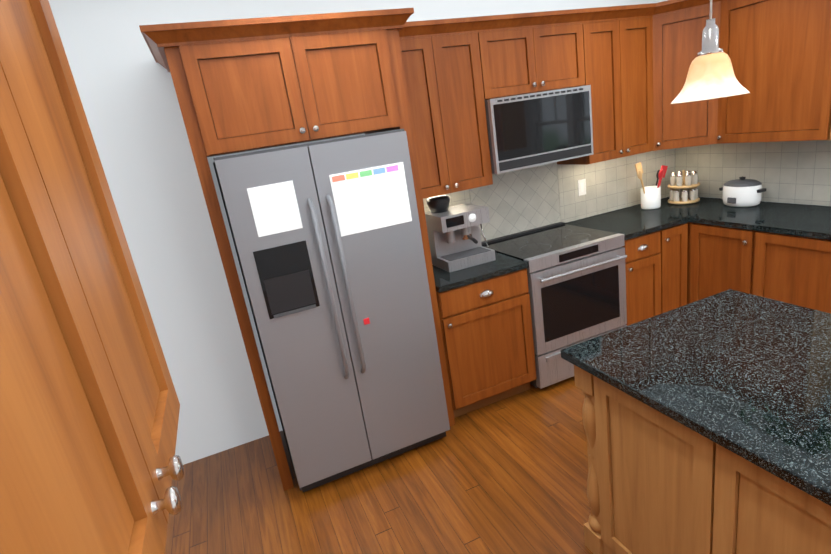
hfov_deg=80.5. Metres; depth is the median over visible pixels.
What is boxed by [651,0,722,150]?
upper cabinet
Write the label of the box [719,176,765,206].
slow cooker
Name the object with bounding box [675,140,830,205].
backsplash
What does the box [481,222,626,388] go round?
range
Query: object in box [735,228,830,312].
base cabinet
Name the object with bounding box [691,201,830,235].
countertop
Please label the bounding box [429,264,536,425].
base cabinet
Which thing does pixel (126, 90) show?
wall
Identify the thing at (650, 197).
utensil crock
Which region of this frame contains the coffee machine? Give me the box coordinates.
[425,195,495,272]
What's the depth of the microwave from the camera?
3.09 m
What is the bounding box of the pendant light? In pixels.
[671,0,749,103]
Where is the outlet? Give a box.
[578,179,585,195]
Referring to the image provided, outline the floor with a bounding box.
[165,376,592,553]
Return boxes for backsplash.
[423,148,674,241]
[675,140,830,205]
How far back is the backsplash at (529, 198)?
3.73 m
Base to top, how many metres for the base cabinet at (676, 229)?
0.881 m
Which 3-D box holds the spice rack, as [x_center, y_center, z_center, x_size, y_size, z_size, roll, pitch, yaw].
[2.107,-0.712,3.857,0.224,0.250,0.224,-15,18,-19]
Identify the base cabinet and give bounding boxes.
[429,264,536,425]
[622,224,670,325]
[671,224,682,309]
[699,220,738,299]
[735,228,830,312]
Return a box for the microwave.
[485,85,593,173]
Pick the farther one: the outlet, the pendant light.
the outlet
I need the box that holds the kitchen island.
[574,365,830,553]
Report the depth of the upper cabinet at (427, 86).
2.87 m
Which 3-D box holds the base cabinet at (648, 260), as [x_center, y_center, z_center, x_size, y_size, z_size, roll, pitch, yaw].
[1.500,0.058,3.720,0.397,0.881,0.636,-15,18,-19]
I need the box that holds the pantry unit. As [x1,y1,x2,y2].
[0,0,183,553]
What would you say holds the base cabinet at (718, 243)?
on the floor
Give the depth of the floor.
2.54 m
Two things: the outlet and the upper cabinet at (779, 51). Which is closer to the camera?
the upper cabinet at (779, 51)
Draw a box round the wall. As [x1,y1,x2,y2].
[48,0,667,464]
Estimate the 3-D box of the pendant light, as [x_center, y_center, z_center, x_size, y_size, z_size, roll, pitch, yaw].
[0.828,-1.024,1.365,0.210,1.004,0.210,-15,18,-19]
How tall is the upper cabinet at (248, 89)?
0.486 m
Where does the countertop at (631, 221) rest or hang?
on the base cabinet at (648, 260)
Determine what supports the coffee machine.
on the countertop at (437, 277)
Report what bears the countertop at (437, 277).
on the base cabinet at (484, 333)
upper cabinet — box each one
[171,16,406,159]
[375,16,492,203]
[479,9,586,99]
[557,3,650,164]
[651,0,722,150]
[719,0,830,143]
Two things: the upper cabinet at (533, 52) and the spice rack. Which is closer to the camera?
the upper cabinet at (533, 52)
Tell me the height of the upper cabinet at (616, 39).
0.958 m
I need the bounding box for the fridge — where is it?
[213,129,449,491]
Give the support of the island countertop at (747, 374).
on the kitchen island
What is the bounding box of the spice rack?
[668,170,699,203]
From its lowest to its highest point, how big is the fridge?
1.789 m
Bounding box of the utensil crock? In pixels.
[635,162,667,208]
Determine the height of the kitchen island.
0.880 m
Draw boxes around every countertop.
[425,252,527,287]
[560,289,830,508]
[567,196,726,239]
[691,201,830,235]
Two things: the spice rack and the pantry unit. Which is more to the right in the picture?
the spice rack

